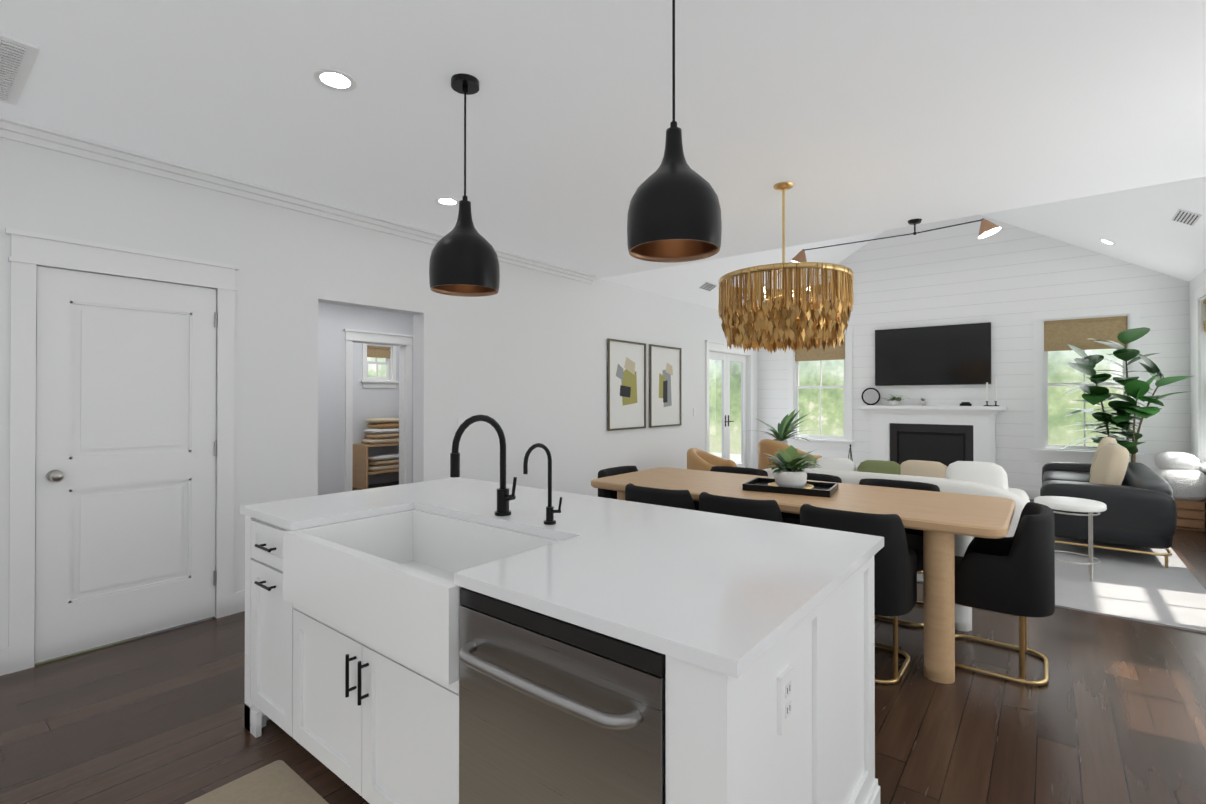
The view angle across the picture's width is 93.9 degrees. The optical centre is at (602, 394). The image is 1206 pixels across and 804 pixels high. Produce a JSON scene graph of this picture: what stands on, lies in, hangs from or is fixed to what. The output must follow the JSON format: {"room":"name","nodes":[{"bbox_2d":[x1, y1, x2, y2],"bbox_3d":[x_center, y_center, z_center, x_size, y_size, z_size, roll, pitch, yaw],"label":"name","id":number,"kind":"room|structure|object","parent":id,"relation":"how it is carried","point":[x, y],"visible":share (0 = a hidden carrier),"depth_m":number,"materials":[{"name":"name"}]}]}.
{"room":"open-plan kitchen","nodes":[
{"label":"open-plan kitchen","id":0,"kind":"room"},
{"bbox_2d":[318,302,412,494],"bbox_3d":[-2.911,0.153,6.712,0.120,2.500,4.240,0,0,38],"label":"wall","id":1,"kind":"structure","parent":0,"point":[334,320],"depth_m":6.43,"materials":[{"name":"white paint"}]},
{"bbox_2d":[343,329,412,491],"bbox_3d":[-2.753,0.321,6.879,0.160,2.165,0.900,0,0,38],"label":"door frame","id":2,"kind":"structure","parent":1,"relation":"attached to","point":[403,342],"depth_m":7.08,"materials":[{"name":"white paint"}]},
{"bbox_2d":[353,342,398,484],"bbox_3d":[-4.044,0.163,8.503,0.120,2.500,2.840,0,0,38],"label":"wall","id":3,"kind":"structure","parent":0,"point":[368,403],"depth_m":8.90,"materials":[{"name":"white paint"}]},
{"bbox_2d":[360,343,398,387],"bbox_3d":[-3.615,-0.492,9.027,0.205,0.765,0.630,0,0,38],"label":"window","id":4,"kind":"structure","parent":3,"relation":"in","point":[387,381],"depth_m":9.03,"materials":[{"name":"white paint"}]},
{"bbox_2d":[367,345,389,357],"bbox_3d":[-3.609,-0.686,9.024,0.040,0.182,0.410,0,0,38],"label":"window blind","id":5,"kind":"object","parent":4,"relation":"attached to","point":[378,352],"visible":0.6,"depth_m":9.01,"materials":[{"name":"beige fabric"}]},
{"bbox_2d":[0,137,757,647],"bbox_3d":[-0.818,0.027,5.627,0.150,2.740,11.600,0,0,38],"label":"wall","id":6,"kind":"structure","parent":0,"point":[520,357],"depth_m":4.33,"materials":[{"name":"white paint"}]},
{"bbox_2d":[0,647,8,675],"bbox_3d":[-3.598,1.312,1.979,0.016,0.130,2.080,0,0,38],"label":"baseboard","id":7,"kind":"structure","parent":6,"relation":"attached to","point":[4,652],"depth_m":2.78,"materials":[{"name":"white paint"}]},
{"bbox_2d":[5,228,239,673],"bbox_3d":[-2.697,0.282,3.223,0.190,2.205,1.020,0,0,38],"label":"door frame","id":8,"kind":"structure","parent":6,"relation":"attached to","point":[30,251],"depth_m":2.87,"materials":[{"name":"white paint"}]},
{"bbox_2d":[34,266,216,662],"bbox_3d":[-2.639,0.357,3.179,0.115,2.030,0.795,0,0,38],"label":"pantry door","id":9,"kind":"structure","parent":6,"relation":"in","point":[125,478],"depth_m":3.15,"materials":[{"name":"white paint"}]},
{"bbox_2d":[234,590,244,613],"bbox_3d":[-2.178,1.322,3.770,0.016,0.130,0.530,0,0,38],"label":"baseboard","id":10,"kind":"structure","parent":6,"relation":"attached to","point":[239,601],"depth_m":3.58,"materials":[{"name":"white paint"}]},
{"bbox_2d":[0,115,595,283],"bbox_3d":[-2.174,-1.311,3.743,0.075,0.085,6.650,0,0,38],"label":"crown molding","id":11,"kind":"structure","parent":6,"relation":"attached to","point":[43,137],"depth_m":3.48,"materials":[{"name":"white paint"}]},
{"bbox_2d":[458,418,468,430],"bbox_3d":[-1.233,0.264,4.972,0.009,0.120,0.120,0,0,38],"label":"light switch","id":12,"kind":"object","parent":6,"relation":"attached to","point":[461,421],"depth_m":4.95,"materials":[{"name":"white plastic"}]},
{"bbox_2d":[607,338,645,430],"bbox_3d":[0.298,-0.116,6.887,0.030,1.080,0.780,0,0,38],"label":"picture frame","id":13,"kind":"object","parent":6,"relation":"attached to","point":[626,385],"visible":0.98,"depth_m":6.87,"materials":[{"name":"white paper"}]},
{"bbox_2d":[649,344,681,427],"bbox_3d":[0.845,-0.113,7.577,0.030,1.080,0.780,0,0,38],"label":"picture frame","id":14,"kind":"object","parent":6,"relation":"attached to","point":[665,386],"visible":1,"depth_m":7.57,"materials":[{"name":"white paper"}]},
{"bbox_2d":[709,351,745,467],"bbox_3d":[2.025,0.366,9.178,0.090,2.072,1.472,0,0,38],"label":"french door","id":15,"kind":"structure","parent":6,"relation":"in","point":[726,359],"depth_m":9.23,"materials":[{"name":"white paint"}]},
{"bbox_2d":[705,340,752,467],"bbox_3d":[2.025,0.299,9.179,0.190,2.235,1.720,0,0,38],"label":"door frame","id":16,"kind":"structure","parent":6,"relation":"attached to","point":[715,346],"depth_m":9.66,"materials":[{"name":"white paint"}]},
{"bbox_2d":[0,481,1205,803],"bbox_3d":[-0.469,1.446,5.343,10.600,0.100,11.900,0,0,38],"label":"floor","id":17,"kind":"structure","parent":0,"point":[1112,711],"depth_m":2.38,"materials":[{"name":"brown wood"}]},
{"bbox_2d":[185,760,328,803],"bbox_3d":[-0.448,1.368,1.007,2.580,0.009,0.790,0,0,38],"label":"area rug","id":18,"kind":"object","parent":17,"relation":"on","point":[279,782],"visible":1,"depth_m":1.95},
{"bbox_2d":[352,418,398,488],"bbox_3d":[-3.413,0.889,8.828,0.420,1.050,0.860,0,0,38],"label":"shelf","id":19,"kind":"object","parent":17,"relation":"on","point":[383,431],"visible":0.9,"depth_m":8.58,"materials":[{"name":"brown wood"}]},
{"bbox_2d":[240,509,883,803],"bbox_3d":[-0.321,0.935,2.046,2.191,0.886,1.146,0,0,38],"label":"kitchen island","id":20,"kind":"object","parent":17,"relation":"on","point":[456,640],"depth_m":1.42,"materials":[{"name":"white paint"}]},
{"bbox_2d":[240,477,499,524],"bbox_3d":[-0.983,0.480,2.628,0.494,0.030,1.100,0,0,38],"label":"island countertop","id":21,"kind":"structure","parent":20,"relation":"on","point":[297,511],"depth_m":2.45,"materials":[{"name":"white stone"}]},
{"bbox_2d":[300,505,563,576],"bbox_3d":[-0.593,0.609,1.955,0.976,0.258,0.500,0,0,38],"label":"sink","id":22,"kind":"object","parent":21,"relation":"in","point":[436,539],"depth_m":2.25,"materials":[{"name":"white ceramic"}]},
{"bbox_2d":[412,485,675,536],"bbox_3d":[-0.260,0.479,2.376,0.952,0.030,0.597,0,0,38],"label":"island countertop","id":23,"kind":"structure","parent":20,"relation":"on","point":[580,513],"depth_m":2.30,"materials":[{"name":"white stone"}]},
{"bbox_2d":[450,415,516,515],"bbox_3d":[-0.432,0.268,2.080,0.113,0.389,0.273,0,0,38],"label":"faucet","id":24,"kind":"object","parent":23,"relation":"on","point":[504,497],"visible":1,"depth_m":2.14,"materials":[{"name":"black metal"}]},
{"bbox_2d":[523,443,561,524],"bbox_3d":[-0.209,0.316,1.968,0.081,0.292,0.150,0,0,38],"label":"filter faucet","id":25,"kind":"object","parent":23,"relation":"on","point":[550,512],"visible":1,"depth_m":2.01,"materials":[{"name":"black metal"}]},
{"bbox_2d":[452,508,883,668],"bbox_3d":[0.264,0.499,1.640,0.784,0.078,1.100,0,0,38],"label":"island countertop","id":26,"kind":"structure","parent":20,"relation":"on","point":[716,588],"depth_m":1.42,"materials":[{"name":"white stone"}]},
{"bbox_2d":[598,466,637,498],"bbox_3d":[0.263,0.984,4.344,0.530,0.808,0.530,0,0,38],"label":"chair","id":27,"kind":"object","parent":17,"relation":"on","point":[606,493],"visible":0.23,"depth_m":4.44,"materials":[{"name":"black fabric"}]},
{"bbox_2d":[625,483,694,509],"bbox_3d":[0.447,0.981,3.668,0.530,0.808,0.530,0,0,38],"label":"chair","id":28,"kind":"object","parent":17,"relation":"on","point":[682,499],"visible":0.02,"depth_m":3.42,"materials":[{"name":"black fabric"}]},
{"bbox_2d":[694,466,767,510],"bbox_3d":[0.963,0.984,4.319,0.530,0.808,0.530,0,0,38],"label":"chair","id":29,"kind":"object","parent":17,"relation":"on","point":[742,470],"visible":0.15,"depth_m":4.47,"materials":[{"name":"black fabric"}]},
{"bbox_2d":[699,492,782,522],"bbox_3d":[0.871,0.979,3.333,0.530,0.808,0.530,0,0,38],"label":"chair","id":30,"kind":"object","parent":17,"relation":"on","point":[768,510],"visible":0.19,"depth_m":3.09,"materials":[{"name":"black fabric"}]},
{"bbox_2d":[591,467,1015,683],"bbox_3d":[1.144,0.996,3.645,2.440,0.780,1.000,0,0,38],"label":"dining table","id":31,"kind":"object","parent":17,"relation":"on","point":[950,525],"visible":0.73,"depth_m":3.01,"materials":[{"name":"brown wood"}]},
{"bbox_2d":[742,445,837,497],"bbox_3d":[1.203,0.469,3.598,0.520,0.272,0.376,0,0,30],"label":"plant","id":32,"kind":"object","parent":31,"relation":"on","point":[790,476],"visible":1,"depth_m":3.54,"materials":[{"name":"green plant"}]},
{"bbox_2d":[774,473,841,524],"bbox_3d":[1.386,0.983,3.983,0.530,0.808,0.530,0,0,38],"label":"chair","id":33,"kind":"object","parent":17,"relation":"on","point":[791,518],"visible":0.17,"depth_m":4.10,"materials":[{"name":"black fabric"}]},
{"bbox_2d":[848,444,852,460],"bbox_3d":[3.835,1.092,8.714,0.190,0.646,0.145,0,0,38],"label":"fireplace tools","id":34,"kind":"object","parent":17,"relation":"on","point":[850,452],"visible":0.31,"depth_m":8.70,"materials":[{"name":"black metal"}]},
{"bbox_2d":[800,504,916,684],"bbox_3d":[1.341,0.977,2.960,0.530,0.808,0.530,0,0,38],"label":"chair","id":35,"kind":"object","parent":17,"relation":"on","point":[895,577],"visible":0.6,"depth_m":2.68,"materials":[{"name":"black fabric"}]},
{"bbox_2d":[859,479,939,626],"bbox_3d":[1.856,0.981,3.610,0.530,0.808,0.530,0,0,38],"label":"chair","id":36,"kind":"object","parent":17,"relation":"on","point":[914,538],"visible":0.27,"depth_m":3.66,"materials":[{"name":"black fabric"}]},
{"bbox_2d":[861,405,1006,466],"bbox_3d":[4.723,0.786,8.170,1.840,1.250,0.420,0,0,38],"label":"fireplace","id":37,"kind":"object","parent":17,"relation":"on","point":[944,435],"visible":0.5,"depth_m":8.24,"materials":[{"name":"white paint"}]},
{"bbox_2d":[861,388,879,404],"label":"mantel decor","id":38,"kind":"object","parent":37,"relation":"on","point":[870,396],"depth_m":8.76,"materials":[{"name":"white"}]},
{"bbox_2d":[884,394,907,404],"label":"mantel decor","id":39,"kind":"object","parent":37,"relation":"on","point":[893,398],"depth_m":8.50,"materials":[{"name":"green plant"}]},
{"bbox_2d":[920,398,925,405],"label":"mantel decor","id":40,"kind":"object","parent":37,"relation":"on","point":[921,403],"depth_m":8.28,"materials":[{"name":"white ceramic"}]},
{"bbox_2d":[960,402,971,405],"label":"mantel decor","id":41,"kind":"object","parent":37,"relation":"on","point":[962,403],"depth_m":7.95,"materials":[{"name":"black"}]},
{"bbox_2d":[984,378,998,405],"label":"mantel decor","id":42,"kind":"object","parent":37,"relation":"on","point":[995,401],"depth_m":7.76,"materials":[{"name":"white"}]},
{"bbox_2d":[955,502,1054,685],"bbox_3d":[2.026,0.977,2.947,0.530,0.808,0.530,0,0,38],"label":"chair","id":43,"kind":"object","parent":17,"relation":"on","point":[1014,575],"visible":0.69,"depth_m":2.69,"materials":[{"name":"black fabric"}]},
{"bbox_2d":[917,537,1205,633],"bbox_3d":[3.097,1.393,5.898,4.200,0.012,3.640,0,0,38],"label":"area rug","id":44,"kind":"object","parent":17,"relation":"on","point":[1145,588],"visible":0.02,"depth_m":4.04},
{"bbox_2d":[687,448,736,470],"bbox_3d":[1.409,1.017,6.663,0.825,0.748,0.820,0,0,38],"label":"lounge chair","id":45,"kind":"object","parent":44,"relation":"on","point":[699,459],"visible":0.25,"depth_m":6.68,"materials":[{"name":"brown leather"}]},
{"bbox_2d":[755,409,810,444],"bbox_3d":[2.680,0.801,8.212,1.011,1.196,1.107,0,0,38],"label":"potted plant","id":46,"kind":"object","parent":44,"relation":"on","point":[786,426],"visible":0.71,"depth_m":8.30,"materials":[{"name":"green plant"}]},
{"bbox_2d":[758,439,821,469],"bbox_3d":[2.466,0.973,7.183,0.935,0.838,0.944,0,0,38],"label":"lounge chair","id":47,"kind":"object","parent":44,"relation":"on","point":[768,446],"visible":0.19,"depth_m":6.97,"materials":[{"name":"brown leather"}]},
{"bbox_2d":[763,453,1029,539],"bbox_3d":[2.378,0.952,4.888,2.130,0.859,0.960,0,0,38],"label":"sofa","id":48,"kind":"object","parent":44,"relation":"on","point":[976,478],"visible":0.29,"depth_m":4.42,"materials":[{"name":"white fabric"}]},
{"bbox_2d":[1034,496,1106,580],"bbox_3d":[3.591,1.097,4.334,0.430,0.563,0.430,0,0,38],"label":"side table","id":49,"kind":"object","parent":44,"relation":"on","point":[1089,506],"visible":0.79,"depth_m":4.22,"materials":[{"name":"white paint"}]},
{"bbox_2d":[1040,436,1176,567],"bbox_3d":[4.848,0.913,5.533,0.860,0.942,2.200,0,0,38],"label":"sofa","id":50,"kind":"object","parent":44,"relation":"on","point":[1137,499],"visible":0.81,"depth_m":4.70,"materials":[{"name":"black leather"}]},
{"bbox_2d":[1063,327,1193,461],"bbox_3d":[6.079,0.322,6.601,1.164,2.160,1.018,0,0,38],"label":"fig tree","id":51,"kind":"object","parent":17,"relation":"on","point":[1125,407],"visible":0.81,"depth_m":6.62,"materials":[{"name":"green plant"}]},
{"bbox_2d":[1154,452,1205,531],"bbox_3d":[6.192,1.009,6.037,0.420,0.780,0.620,0,0,38],"label":"seat","id":52,"kind":"object","parent":17,"relation":"on","point":[1182,475],"visible":0.81,"depth_m":5.84,"materials":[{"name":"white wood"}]},
{"bbox_2d":[0,0,1205,278],"bbox_3d":[-0.099,-2.302,2.103,5.670,1.880,6.950,0,0,38],"label":"ceiling","id":53,"kind":"structure","parent":0,"point":[846,118],"depth_m":2.63,"materials":[{"name":"white paint"}]},
{"bbox_2d":[0,33,39,104],"bbox_3d":[-2.588,-1.353,2.265,0.680,0.017,0.380,0,0,38],"label":"ceiling vent","id":54,"kind":"object","parent":53,"relation":"in","point":[17,59],"visible":1,"depth_m":2.30,"materials":[{"name":"white plastic"}]},
{"bbox_2d":[313,68,356,90],"bbox_3d":[-1.156,-1.358,2.431,0.170,0.004,0.170,0,0,38],"label":"recessed light","id":55,"kind":"object","parent":53,"relation":"in","point":[334,79],"visible":1,"depth_m":2.42,"materials":[{"name":"white plastic"}]},
{"bbox_2d":[435,197,458,205],"bbox_3d":[-1.087,-1.350,3.934,0.170,0.004,0.170,0,0,38],"label":"recessed light","id":56,"kind":"object","parent":53,"relation":"in","point":[447,201],"visible":0.94,"depth_m":3.93,"materials":[{"name":"white plastic"}]},
{"bbox_2d":[429,73,499,296],"bbox_3d":[-0.598,-0.905,2.440,0.298,0.910,0.298,0,0,38],"label":"pendant light","id":57,"kind":"object","parent":53,"relation":"hanging from","point":[463,261],"visible":1,"depth_m":2.35,"materials":[{"name":"black metal"}]},
{"bbox_2d":[627,0,721,262],"bbox_3d":[0.225,-0.909,1.788,0.298,0.910,0.298,0,0,38],"label":"pendant light","id":58,"kind":"object","parent":53,"relation":"hanging from","point":[674,212],"visible":1,"depth_m":1.69,"materials":[{"name":"black metal"}]},
{"bbox_2d":[718,182,853,352],"bbox_3d":[1.169,-0.817,3.636,0.837,1.074,0.836,0,0,38],"label":"chandelier","id":59,"kind":"object","parent":53,"relation":"hanging from","point":[794,319],"visible":1,"depth_m":3.33,"materials":[{"name":"gold metal"}]},
{"bbox_2d":[791,218,1000,261],"bbox_3d":[2.251,-1.239,4.490,1.518,0.221,0.150,0,0,38],"label":"track spotlight","id":60,"kind":"object","parent":53,"relation":"attached to","point":[987,228],"visible":0.94,"depth_m":4.31,"materials":[{"name":"black metal"}]},
{"bbox_2d":[600,176,1205,314],"bbox_3d":[3.457,-2.209,6.589,5.670,1.918,4.800,0,0,38],"label":"ceiling","id":61,"kind":"structure","parent":0,"point":[1138,227],"depth_m":6.48,"materials":[{"name":"white paint"}]},
{"bbox_2d":[699,281,717,290],"bbox_3d":[1.475,-1.516,7.888,0.125,0.078,0.320,0,0,38],"label":"ceiling vent","id":62,"kind":"object","parent":61,"relation":"in","point":[707,286],"visible":0.98,"depth_m":7.87,"materials":[{"name":"silver metal"}]},
{"bbox_2d":[1099,239,1115,244],"bbox_3d":[5.908,-1.789,6.596,0.149,0.090,0.170,0,0,38],"label":"recessed light","id":63,"kind":"object","parent":61,"relation":"in","point":[1107,242],"visible":1,"depth_m":6.59,"materials":[{"name":"white plastic"}]},
{"bbox_2d":[1171,209,1201,225],"bbox_3d":[5.116,-1.555,4.939,0.142,0.088,0.360,0,0,38],"label":"ceiling vent","id":64,"kind":"object","parent":61,"relation":"in","point":[1186,217],"visible":0.98,"depth_m":4.92,"materials":[{"name":"silver metal"}]},
{"bbox_2d":[758,215,1189,489],"bbox_3d":[4.902,-0.808,8.403,5.670,4.440,0.150,0,0,38],"label":"wall","id":65,"kind":"structure","parent":0,"point":[1006,280],"depth_m":7.82,"materials":[{"name":"white wood"}]},
{"bbox_2d":[875,322,990,385],"bbox_3d":[4.835,-0.576,8.319,1.490,0.865,0.061,0,0,38],"label":"tv","id":66,"kind":"object","parent":65,"relation":"attached to","point":[958,354],"visible":0.93,"depth_m":8.26,"materials":[{"name":"black"}]},
{"bbox_2d":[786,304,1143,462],"bbox_3d":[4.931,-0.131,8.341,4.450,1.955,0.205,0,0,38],"label":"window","id":67,"kind":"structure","parent":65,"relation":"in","point":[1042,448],"depth_m":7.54,"materials":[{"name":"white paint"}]},
{"bbox_2d":[795,335,844,360],"bbox_3d":[3.614,-0.774,9.379,0.820,0.402,0.040,0,0,38],"label":"window blind","id":68,"kind":"object","parent":67,"relation":"attached to","point":[827,353],"visible":0.44,"depth_m":9.35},
{"bbox_2d":[1044,316,1126,350],"bbox_3d":[6.239,-0.785,7.298,0.820,0.402,0.040,0,0,38],"label":"window blind","id":69,"kind":"object","parent":67,"relation":"attached to","point":[1081,334],"visible":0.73,"depth_m":7.30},
{"bbox_2d":[1016,488,1039,498],"bbox_3d":[6.214,1.341,7.246,1.850,0.130,0.016,0,0,38],"label":"baseboard","id":70,"kind":"structure","parent":65,"relation":"attached to","point":[1032,494],"depth_m":7.58,"materials":[{"name":"white paint"}]},
{"bbox_2d":[1189,269,1205,500],"bbox_3d":[3.508,0.009,2.198,0.150,2.740,11.600,0,0,38],"label":"wall","id":71,"kind":"structure","parent":0,"point":[1197,282],"depth_m":6.51,"materials":[{"name":"white paint"}]},
{"bbox_2d":[1195,283,1205,473],"bbox_3d":[4.884,-0.159,3.979,0.205,2.025,5.840,0,0,38],"label":"window","id":72,"kind":"structure","parent":71,"relation":"in","point":[1200,295],"depth_m":6.19,"materials":[{"name":"white paint"}]},
{"bbox_2d":[1203,299,1205,331],"bbox_3d":[6.338,-0.863,5.829,0.040,0.342,0.860,0,0,38],"label":"window blind","id":73,"kind":"object","parent":72,"relation":"attached to","point":[1204,322],"visible":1,"depth_m":6.13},
{"label":"outside","id":74,"kind":"structure","parent":0,"visible":0},
{"bbox_2d":[710,452,740,463],"bbox_3d":[1.137,1.519,5.920,18.000,0.001,17.000,0,0,38],"label":"ground","id":75,"kind":"structure","parent":74,"point":[735,459],"depth_m":14.25,"materials":[{"name":"grey"}]},
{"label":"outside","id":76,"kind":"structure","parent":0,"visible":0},
{"bbox_2d":[367,357,385,376],"bbox_3d":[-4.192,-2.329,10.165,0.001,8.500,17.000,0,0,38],"label":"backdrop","id":77,"kind":"structure","parent":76,"point":[372,371],"depth_m":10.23,"materials":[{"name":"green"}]},
{"bbox_2d":[709,349,1122,453],"bbox_3d":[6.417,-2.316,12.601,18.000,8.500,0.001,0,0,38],"label":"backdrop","id":78,"kind":"structure","parent":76,"point":[838,375],"depth_m":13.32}
]}

